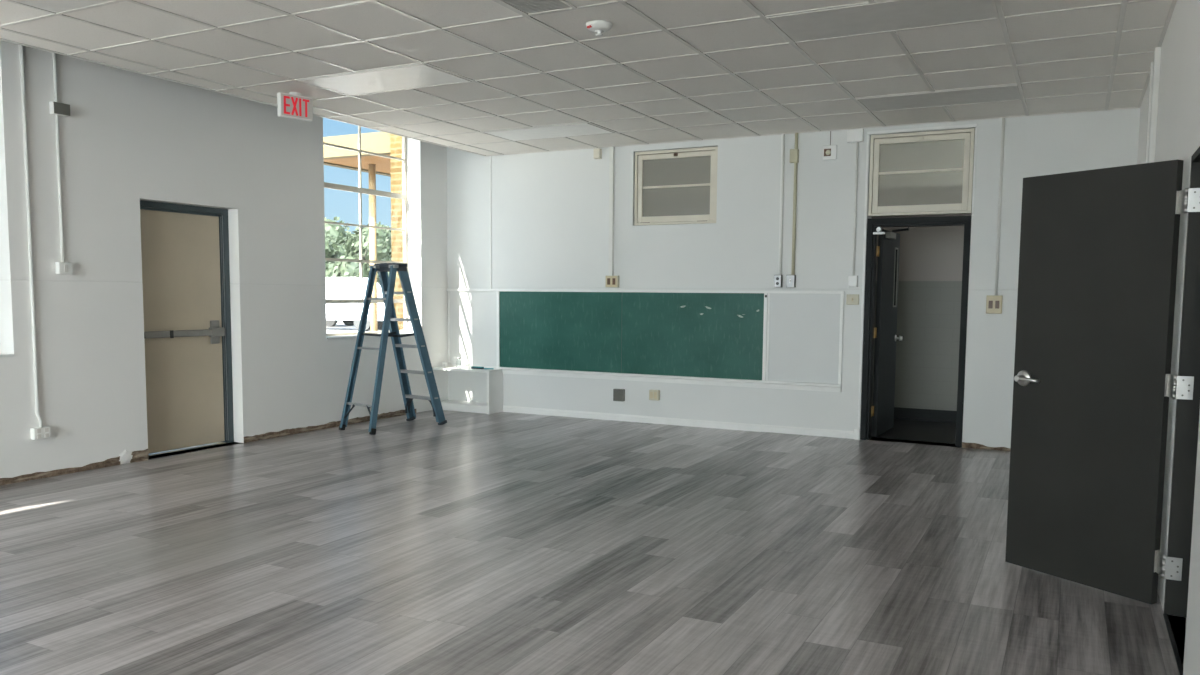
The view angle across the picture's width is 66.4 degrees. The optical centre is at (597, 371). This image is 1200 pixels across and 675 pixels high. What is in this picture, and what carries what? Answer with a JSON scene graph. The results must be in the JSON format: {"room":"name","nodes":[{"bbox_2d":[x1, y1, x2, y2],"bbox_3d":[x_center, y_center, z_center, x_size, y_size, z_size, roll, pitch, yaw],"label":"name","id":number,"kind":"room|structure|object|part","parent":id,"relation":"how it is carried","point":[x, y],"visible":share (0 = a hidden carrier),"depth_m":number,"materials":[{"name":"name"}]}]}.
{"room":"classroom","nodes":[
{"label":"classroom","id":0,"kind":"room"},
{"bbox_2d":[0,40,447,485],"bbox_3d":[-5.240,-0.897,4.756,0.274,4.000,19.000,3,5,27],"label":"wall","id":1,"kind":"structure","parent":0,"point":[127,138],"depth_m":7.45,"materials":[{"name":"paint"}]},
{"bbox_2d":[0,353,14,356],"bbox_3d":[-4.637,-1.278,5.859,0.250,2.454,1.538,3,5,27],"label":"window sill","id":2,"kind":"structure","parent":1,"relation":"in","point":[1,354],"depth_m":6.54,"materials":[{"name":"beige paint"}]},
{"bbox_2d":[19,45,42,426],"bbox_3d":[-4.105,-1.188,6.629,0.025,3.215,0.045,3,5,27],"label":"conduit","id":3,"kind":"object","parent":1,"relation":"attached to","point":[21,46],"visible":1,"depth_m":6.63,"materials":[{"name":"white metal"}]},
{"bbox_2d":[31,426,50,439],"bbox_3d":[-4.106,0.456,6.763,0.051,0.085,0.125,3,5,27],"label":"outlet box","id":4,"kind":"object","parent":1,"relation":"attached to","point":[43,432],"visible":1,"depth_m":6.74,"materials":[{"name":"white plastic"}]},
{"bbox_2d":[53,53,64,261],"bbox_3d":[-3.996,-1.810,6.780,0.023,2.000,0.023,3,5,27],"label":"conduit","id":5,"kind":"object","parent":1,"relation":"attached to","point":[54,54],"visible":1,"depth_m":6.79,"materials":[{"name":"white metal"}]},
{"bbox_2d":[49,101,69,116],"bbox_3d":[-3.975,-1.935,6.778,0.053,0.090,0.130,3,5,27],"label":"junction box","id":6,"kind":"object","parent":1,"relation":"attached to","point":[56,108],"visible":1,"depth_m":6.75,"materials":[{"name":"white paint"}]},
{"bbox_3d":[-3.953,-1.934,6.767,0.004,0.082,0.122,3,5,27],"label":"plate","id":7,"kind":"part","parent":6,"relation":"part of","materials":[{"name":"grey metal"}]},
{"bbox_2d":[55,262,72,273],"bbox_3d":[-3.991,-0.769,6.863,0.053,0.088,0.110,3,5,27],"label":"light switch","id":8,"kind":"object","parent":1,"relation":"attached to","point":[60,267],"visible":1,"depth_m":6.84,"materials":[{"name":"white plastic"}]},
{"bbox_2d":[140,200,233,455],"bbox_3d":[-3.648,-0.375,8.023,0.147,2.136,0.981,3,5,27],"label":"door","id":9,"kind":"structure","parent":1,"relation":"in","point":[185,248],"depth_m":8.05,"materials":[{"name":"tan paint"},{"name":"slate paint"},{"name":"grey metal"}]},
{"bbox_2d":[323,126,412,338],"bbox_3d":[-2.498,-1.607,9.975,0.250,2.454,1.538,3,5,27],"label":"window","id":10,"kind":"structure","parent":1,"relation":"in","point":[360,190],"depth_m":10.06,"materials":[{"name":"beige paint"}]},
{"bbox_3d":[-2.493,-0.393,10.069,0.215,0.018,1.536,3,5,27],"label":"sill","id":11,"kind":"part","parent":10,"relation":"part of","materials":[{"name":"white paint"}]},
{"bbox_2d":[0,0,1176,155],"bbox_3d":[-2.176,-1.793,1.906,6.602,0.037,16.498,3,5,27],"label":"ceiling","id":12,"kind":"structure","parent":0,"point":[665,71],"depth_m":6.23,"materials":[{"name":"tile"}]},
{"bbox_2d":[7,0,121,13],"bbox_3d":[-2.738,-2.022,4.780,1.193,0.010,0.584,3,5,27],"label":"recessed light","id":13,"kind":"object","parent":12,"relation":"in","point":[52,6],"visible":1,"depth_m":5.13,"materials":[{"name":"white plastic"}]},
{"bbox_2d":[277,92,312,121],"bbox_3d":[-2.448,-2.144,7.420,0.294,0.204,0.089,-4,6,-40],"label":"exit sign","id":14,"kind":"object","parent":12,"relation":"hanging from","point":[291,105],"visible":1,"depth_m":7.39,"materials":[{"name":"white plastic"}]},
{"bbox_2d":[298,64,471,95],"bbox_3d":[-1.616,-2.195,6.939,1.193,0.010,0.584,3,5,27],"label":"recessed light","id":15,"kind":"object","parent":12,"relation":"in","point":[419,75],"visible":1,"depth_m":6.92,"materials":[{"name":"white plastic"}]},
{"bbox_2d":[497,0,576,15],"bbox_3d":[-0.398,-2.017,4.942,0.325,0.008,0.584,3,5,27],"label":"ceiling vent","id":16,"kind":"object","parent":12,"relation":"in","point":[526,7],"visible":1,"depth_m":5.10,"materials":[{"name":"white metal"}]},
{"bbox_2d":[481,123,613,140],"bbox_3d":[-0.495,-2.367,9.097,1.193,0.010,0.584,3,5,27],"label":"recessed light","id":17,"kind":"object","parent":12,"relation":"in","point":[581,129],"visible":1,"depth_m":9.09,"materials":[{"name":"white plastic"}]},
{"bbox_2d":[586,20,612,35],"bbox_3d":[0.007,-2.027,5.447,0.159,0.067,0.159,3,5,27],"label":"smoke detector","id":18,"kind":"object","parent":12,"relation":"attached to","point":[598,26],"visible":1,"depth_m":5.40,"materials":[{"name":"white plastic"}]},
{"bbox_2d":[766,0,998,42],"bbox_3d":[1.631,-2.028,5.264,1.193,0.010,0.584,3,5,27],"label":"recessed light","id":19,"kind":"object","parent":12,"relation":"in","point":[895,15],"visible":1,"depth_m":5.26,"materials":[{"name":"white plastic"}]},
{"bbox_2d":[856,85,1020,111],"bbox_3d":[2.753,-2.200,7.423,1.193,0.010,0.584,3,5,27],"label":"recessed light","id":20,"kind":"object","parent":12,"relation":"in","point":[1009,92],"visible":1,"depth_m":7.41,"materials":[{"name":"white plastic"}]},
{"bbox_2d":[0,410,1185,674],"bbox_3d":[-1.331,1.246,2.614,9.373,0.150,18.500,3,5,27],"label":"floor","id":21,"kind":"structure","parent":0,"point":[501,543],"depth_m":4.77,"materials":[{"name":"grey laminate"}]},
{"bbox_2d":[339,263,446,434],"bbox_3d":[-2.116,-0.256,9.474,0.531,1.709,1.015,4,6,36],"label":"stepladder","id":22,"kind":"object","parent":21,"relation":"on","point":[387,284],"visible":1,"depth_m":9.39,"materials":[{"name":"plastic"}]},
{"bbox_3d":[-2.439,-0.252,9.348,0.436,1.644,0.044,-4,7,-43],"label":"rail","id":23,"kind":"part","parent":22,"relation":"part of","materials":[{"name":"blue metal"}]},
{"bbox_3d":[-2.140,-0.231,9.129,0.044,1.644,0.436,3,5,26],"label":"rail","id":24,"kind":"part","parent":22,"relation":"part of","materials":[{"name":"blue metal"}]},
{"bbox_3d":[-2.138,-0.285,9.761,0.053,1.657,0.570,3,5,27],"label":"rail","id":25,"kind":"part","parent":22,"relation":"part of","materials":[{"name":"blue metal"}]},
{"bbox_3d":[-1.834,-0.263,9.538,0.570,1.657,0.053,-4,7,-44],"label":"rail","id":26,"kind":"part","parent":22,"relation":"part of","materials":[{"name":"blue metal"}]},
{"bbox_2d":[433,364,502,413],"bbox_3d":[-1.539,0.208,10.883,0.803,0.528,0.304,3,5,27],"label":"corner shelf","id":27,"kind":"object","parent":21,"relation":"on","point":[494,404],"visible":0.94,"depth_m":10.74,"materials":[{"name":"white paint"}]},
{"bbox_3d":[-1.544,-0.019,10.852,0.803,0.028,0.278,3,5,27],"label":"shelf","id":28,"kind":"part","parent":27,"relation":"part of","materials":[{"name":"white paint"}]},
{"bbox_3d":[-1.474,-0.041,10.986,0.802,0.050,0.025,3,5,27],"label":"rail","id":29,"kind":"part","parent":27,"relation":"part of","materials":[{"name":"white paint"}]},
{"bbox_2d":[471,366,483,368],"bbox_3d":[-1.417,-0.041,10.792,0.150,0.026,0.050,3,5,27],"label":"eraser","id":30,"kind":"object","parent":27,"relation":"on","point":[472,367],"visible":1,"depth_m":10.78,"materials":[{"name":"fabric"}]},
{"bbox_3d":[-1.201,0.250,10.711,0.034,0.478,0.300,3,5,27],"label":"panel","id":31,"kind":"part","parent":27,"relation":"part of","materials":[{"name":"white paint"}]},
{"bbox_2d":[447,108,1139,450],"bbox_3d":[1.694,-1.230,9.370,7.813,4.000,0.206,3,5,27],"label":"wall","id":32,"kind":"structure","parent":0,"point":[550,210],"depth_m":9.39,"materials":[{"name":"paint"}]},
{"bbox_2d":[448,291,449,363],"bbox_3d":[-1.807,-0.526,11.130,0.017,0.887,0.010,3,5,27],"label":"trim","id":33,"kind":"structure","parent":32,"relation":"attached to","point":[448,291],"depth_m":11.12,"materials":[{"name":"white paint"}]},
{"bbox_2d":[490,156,491,288],"bbox_3d":[-1.259,-1.739,10.749,0.018,1.549,0.010,3,5,27],"label":"trim","id":34,"kind":"structure","parent":32,"relation":"attached to","point":[490,156],"depth_m":10.74,"materials":[{"name":"white paint"}]},
{"bbox_2d":[594,148,601,158],"bbox_3d":[-0.005,-2.373,10.016,0.075,0.107,0.063,3,5,27],"label":"junction box","id":35,"kind":"object","parent":32,"relation":"attached to","point":[597,152],"visible":1,"depth_m":9.99,"materials":[{"name":"beige paint"}]},
{"bbox_3d":[-0.018,-2.371,9.989,0.067,0.099,0.004,3,5,27],"label":"plate","id":36,"kind":"part","parent":35,"relation":"part of","materials":[{"name":"beige paint"}]},
{"bbox_2d":[608,147,614,275],"bbox_3d":[0.148,-1.738,9.998,0.046,1.388,0.043,3,5,27],"label":"conduit","id":37,"kind":"object","parent":32,"relation":"attached to","point":[612,149],"visible":1,"depth_m":9.98,"materials":[{"name":"white metal"}]},
{"bbox_2d":[605,276,619,286],"bbox_3d":[0.157,-0.981,10.046,0.150,0.127,0.057,3,5,27],"label":"outlet box","id":38,"kind":"object","parent":32,"relation":"attached to","point":[611,281],"visible":1,"depth_m":10.02,"materials":[{"name":"beige plastic"}]},
{"bbox_2d":[613,389,624,400],"bbox_3d":[0.231,0.264,10.109,0.122,0.133,0.053,3,5,27],"label":"outlet box","id":39,"kind":"object","parent":32,"relation":"attached to","point":[618,394],"visible":1,"depth_m":10.09,"materials":[{"name":"grey metal"}]},
{"bbox_2d":[447,289,843,293],"bbox_3d":[0.283,-0.874,10.010,4.752,0.025,0.022,3,5,27],"label":"trim","id":40,"kind":"structure","parent":32,"relation":"attached to","point":[525,290],"depth_m":9.80,"materials":[{"name":"white paint"}]},
{"bbox_2d":[649,390,659,400],"bbox_3d":[0.608,0.259,9.911,0.110,0.110,0.057,3,5,27],"label":"outlet box","id":41,"kind":"object","parent":32,"relation":"attached to","point":[653,394],"visible":1,"depth_m":9.89,"materials":[{"name":"beige plastic"}]},
{"bbox_2d":[497,291,841,391],"bbox_3d":[0.593,-0.363,9.873,4.030,0.962,0.051,3,5,27],"label":"chalkboard","id":42,"kind":"object","parent":32,"relation":"attached to","point":[720,339],"visible":1,"depth_m":9.96,"materials":[{"name":"green paint"}]},
{"bbox_3d":[-1.173,-0.493,10.796,0.037,0.886,0.023,3,5,27],"label":"frame","id":43,"kind":"part","parent":42,"relation":"part of","materials":[{"name":"white paint"}]},
{"bbox_2d":[502,367,841,391],"bbox_3d":[0.629,0.081,9.889,3.940,0.075,0.051,3,5,27],"label":"chalk tray","id":44,"kind":"object","parent":42,"relation":"on","point":[576,372],"depth_m":9.81,"materials":[{"name":"white paint"}]},
{"bbox_3d":[1.696,-0.346,9.315,0.035,0.886,0.025,3,5,27],"label":"frame","id":45,"kind":"part","parent":42,"relation":"part of","materials":[{"name":"white paint"}]},
{"bbox_2d":[634,146,717,225],"bbox_3d":[0.828,-1.948,9.718,0.943,0.778,0.096,3,5,27],"label":"window","id":46,"kind":"structure","parent":32,"relation":"in","point":[640,157],"depth_m":9.71,"materials":[{"name":"beige paint"}]},
{"bbox_2d":[503,405,859,439],"bbox_3d":[0.714,0.525,9.898,4.133,0.100,0.022,3,5,27],"label":"baseboard","id":47,"kind":"structure","parent":32,"relation":"attached to","point":[854,434],"depth_m":9.76,"materials":[{"name":"white paint"}]},
{"bbox_2d":[774,275,782,286],"bbox_3d":[1.806,-0.901,9.196,0.075,0.125,0.056,3,5,27],"label":"outlet box","id":48,"kind":"object","parent":32,"relation":"attached to","point":[778,279],"visible":1,"depth_m":9.17,"materials":[{"name":"grey metal"}]},
{"bbox_2d":[780,134,784,274],"bbox_3d":[1.835,-1.655,9.139,0.020,1.384,0.020,3,5,27],"label":"conduit","id":49,"kind":"object","parent":32,"relation":"attached to","point":[783,153],"visible":1,"depth_m":9.13,"materials":[{"name":"white metal"}]},
{"bbox_2d":[786,275,795,287],"bbox_3d":[1.917,-0.895,9.130,0.090,0.125,0.071,3,5,27],"label":"switch box","id":50,"kind":"object","parent":32,"relation":"attached to","point":[790,279],"visible":1,"depth_m":9.12,"materials":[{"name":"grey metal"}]},
{"bbox_2d":[790,133,798,274],"bbox_3d":[1.928,-1.648,9.074,0.080,1.384,0.054,3,5,27],"label":"conduit","id":51,"kind":"object","parent":32,"relation":"attached to","point":[794,153],"visible":1,"depth_m":9.05,"materials":[{"name":"beige metal"}]},
{"bbox_2d":[766,293,843,383],"bbox_3d":[2.051,-0.328,9.133,0.761,0.884,0.023,3,5,27],"label":"whiteboard","id":52,"kind":"object","parent":32,"relation":"attached to","point":[805,331],"visible":1,"depth_m":9.13,"materials":[{"name":"grey paint"}]},
{"bbox_2d":[823,131,836,159],"bbox_3d":[2.244,-2.187,8.881,0.135,0.274,0.030,3,5,27],"label":"plate","id":53,"kind":"object","parent":32,"relation":"attached to","point":[829,151],"visible":1,"depth_m":8.88,"materials":[{"name":"white paint"}]},
{"bbox_3d":[2.246,-2.118,8.891,0.135,0.136,0.019,3,5,27],"label":"plate","id":54,"kind":"part","parent":53,"relation":"part of","materials":[{"name":"white paint"}]},
{"bbox_2d":[846,294,858,304],"bbox_3d":[2.463,-0.693,8.881,0.119,0.100,0.039,3,5,27],"label":"light switch","id":55,"kind":"object","parent":32,"relation":"attached to","point":[851,299],"visible":1,"depth_m":8.88,"materials":[{"name":"beige plastic"}]},
{"bbox_3d":[2.463,-0.693,8.882,0.111,0.092,0.004,3,5,27],"label":"plate","id":56,"kind":"part","parent":55,"relation":"part of","materials":[{"name":"beige plastic"}]},
{"bbox_2d":[848,276,857,286],"bbox_3d":[2.463,-0.867,8.859,0.084,0.107,0.053,3,5,27],"label":"junction box","id":57,"kind":"object","parent":32,"relation":"attached to","point":[852,280],"visible":1,"depth_m":8.84,"materials":[{"name":"white paint"}]},
{"bbox_2d":[847,128,863,142],"bbox_3d":[2.455,-2.247,8.753,0.150,0.120,0.053,3,5,27],"label":"junction box","id":58,"kind":"object","parent":32,"relation":"attached to","point":[853,135],"visible":1,"depth_m":8.73,"materials":[{"name":"white paint"}]},
{"bbox_2d":[852,142,858,275],"bbox_3d":[2.475,-1.554,8.815,0.022,1.269,0.022,3,5,27],"label":"conduit","id":59,"kind":"object","parent":32,"relation":"attached to","point":[857,143],"visible":1,"depth_m":8.80,"materials":[{"name":"white metal"}]},
{"bbox_2d":[860,216,970,446],"bbox_3d":[3.198,-0.408,9.078,0.928,2.134,1.004,3,5,27],"label":"door","id":60,"kind":"structure","parent":32,"relation":"in","point":[887,251],"depth_m":8.93,"materials":[{"name":"black paint"}]},
{"bbox_3d":[3.072,-0.966,9.473,0.007,0.610,0.144,3,6,29],"label":"vision frame","id":61,"kind":"part","parent":60,"relation":"part of","materials":[{"name":"grey metal"}]},
{"bbox_3d":[3.149,-0.345,9.607,0.072,0.066,0.066,3,5,27],"label":"knob","id":62,"kind":"part","parent":60,"relation":"part of","materials":[{"name":"metal"}]},
{"bbox_3d":[2.961,-1.374,8.884,0.080,0.042,0.306,-1,5,-11],"label":"closer arm","id":63,"kind":"part","parent":60,"relation":"part of","materials":[{"name":"black paint"}]},
{"bbox_2d":[858,124,976,426],"bbox_3d":[2.978,-0.842,8.618,0.972,2.835,0.012,3,5,27],"label":"trim","id":64,"kind":"structure","parent":32,"relation":"attached to","point":[964,125],"depth_m":8.74,"materials":[{"name":"white paint"}]},
{"bbox_2d":[868,128,974,216],"bbox_3d":[3.012,-1.845,8.574,0.918,0.758,0.096,3,5,27],"label":"window","id":65,"kind":"structure","parent":32,"relation":"in","point":[968,135],"depth_m":8.54,"materials":[{"name":"beige paint"}]},
{"bbox_2d":[986,295,1002,313],"bbox_3d":[3.583,-0.602,8.299,0.131,0.163,0.052,3,5,27],"label":"outlet box","id":66,"kind":"object","parent":32,"relation":"attached to","point":[993,303],"visible":1,"depth_m":8.28,"materials":[{"name":"beige plastic"}]},
{"bbox_2d":[988,301,992,307],"bbox_3d":[3.548,-0.602,8.291,0.034,0.070,0.005,3,5,27],"label":"socket","id":67,"kind":"object","parent":66,"relation":"attached to","point":[990,303],"depth_m":8.29,"materials":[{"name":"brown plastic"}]},
{"bbox_2d":[995,301,998,308],"bbox_3d":[3.596,-0.599,8.266,0.034,0.070,0.005,3,5,27],"label":"socket","id":68,"kind":"object","parent":66,"relation":"attached to","point":[996,302],"depth_m":8.26,"materials":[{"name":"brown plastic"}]},
{"bbox_2d":[994,118,1004,294],"bbox_3d":[3.606,-1.469,8.234,0.026,1.574,0.026,3,5,27],"label":"conduit","id":69,"kind":"object","parent":32,"relation":"attached to","point":[1003,119],"visible":1,"depth_m":8.22,"materials":[{"name":"white metal"}]},
{"bbox_2d":[643,139,971,410],"bbox_3d":[3.089,-1.326,10.647,9.113,4.000,0.150,3,5,27],"label":"wall","id":70,"kind":"structure","parent":0,"point":[930,257],"depth_m":10.32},
{"bbox_2d":[643,172,962,191],"bbox_3d":[3.049,-2.188,10.482,9.113,0.045,0.054,3,5,27],"label":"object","id":71,"kind":"structure","parent":70,"relation":"attached to","point":[943,175],"depth_m":10.29,"materials":[{"name":"beige paint"}]},
{"bbox_2d":[894,407,956,422],"bbox_3d":[3.036,0.460,10.722,9.113,0.133,0.018,3,5,27],"label":"baseboard","id":72,"kind":"structure","parent":70,"relation":"attached to","point":[899,412],"depth_m":10.37,"materials":[{"name":"black rubber"}]},
{"bbox_2d":[1137,0,1199,674],"bbox_3d":[0.789,-0.479,0.357,0.200,4.000,16.700,3,5,27],"label":"wall","id":73,"kind":"structure","parent":0,"point":[1178,115],"depth_m":4.18,"materials":[{"name":"white paint"}]},
{"bbox_2d":[1005,147,1199,674],"bbox_3d":[2.416,0.080,3.978,0.593,2.003,1.573,0,5,0],"label":"door","id":74,"kind":"structure","parent":73,"relation":"in","point":[1093,385],"depth_m":4.31,"materials":[{"name":"grey paint"}]},
{"bbox_3d":[2.166,0.040,4.636,0.063,0.080,0.157,-2,6,-29],"label":"handle","id":75,"kind":"part","parent":74,"relation":"part of","materials":[{"name":"metal"}]},
{"bbox_3d":[2.434,0.112,3.606,0.199,2.003,0.828,3,5,27],"label":"frame","id":76,"kind":"part","parent":74,"relation":"part of","materials":[{"name":"grey paint"}]},
{"bbox_2d":[1145,62,1152,162],"bbox_3d":[3.752,-0.650,6.340,0.029,2.886,0.080,3,5,27],"label":"raceway","id":77,"kind":"object","parent":73,"relation":"attached to","point":[1151,65],"visible":0.22,"depth_m":6.22,"materials":[{"name":"white paint"}]},
{"bbox_2d":[1148,47,1160,162],"bbox_3d":[3.566,-0.622,5.987,0.034,2.886,0.100,3,5,27],"label":"raceway","id":78,"kind":"object","parent":73,"relation":"attached to","point":[1157,52],"visible":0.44,"depth_m":5.86,"materials":[{"name":"white paint"}]},
{"label":"outside","id":79,"kind":"structure","parent":0,"visible":0},
{"bbox_2d":[326,320,381,332],"bbox_3d":[-46.916,-6.431,90.595,152.827,0.280,220.000,3,5,27],"label":"ground","id":80,"kind":"structure","parent":79,"point":[340,327],"depth_m":34.98,"materials":[{"name":"concrete"}]},
{"bbox_2d":[325,234,347,268],"bbox_3d":[-17.635,-5.959,54.523,5.891,5.304,5.996,3,5,27],"label":"tree","id":81,"kind":"object","parent":80,"relation":"on","point":[332,250],"visible":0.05,"depth_m":53.92,"materials":[{"name":"green plant"}]},
{"bbox_2d":[326,320,353,326],"bbox_3d":[-12.035,-2.669,38.309,4.580,1.540,1.750,2,5,16],"label":"car","id":82,"kind":"object","parent":80,"relation":"on","point":[329,323],"visible":0.14,"depth_m":37.21,"materials":[{"name":"white paint"}]},
{"bbox_2d":[326,277,384,330],"bbox_3d":[-9.711,-2.518,34.291,5.200,1.950,1.720,2,5,13],"label":"car","id":83,"kind":"object","parent":80,"relation":"on","point":[336,287],"visible":0.19,"depth_m":33.33,"materials":[{"name":"white paint"}]},
{"bbox_2d":[323,132,390,330],"bbox_3d":[-0.130,-2.004,18.761,3.320,3.680,12.750,3,5,27],"label":"canopy","id":84,"kind":"object","parent":80,"relation":"on","point":[375,142],"visible":0.22,"depth_m":13.89,"materials":[{"name":"beige paint"}]},
{"bbox_2d":[325,216,390,248],"bbox_3d":[-16.538,-7.423,64.091,7.096,6.635,7.376,3,5,27],"label":"tree","id":85,"kind":"object","parent":80,"relation":"on","point":[336,232],"visible":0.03,"depth_m":62.71,"materials":[{"name":"green plant"}]},
{"bbox_2d":[325,225,391,284],"bbox_3d":[-12.820,-5.636,51.681,5.129,5.216,4.313,4,6,38],"label":"tree","id":86,"kind":"object","parent":80,"relation":"on","point":[338,268],"visible":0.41,"depth_m":50.22,"materials":[{"name":"green plant"}]},
{"bbox_2d":[390,134,403,329],"bbox_3d":[-2.584,-2.049,12.266,0.215,4.820,0.300,3,5,27],"label":"brick pier","id":87,"kind":"structure","parent":80,"relation":"on","point":[395,140],"depth_m":12.13,"materials":[{"name":"yellow brick"}]}
]}

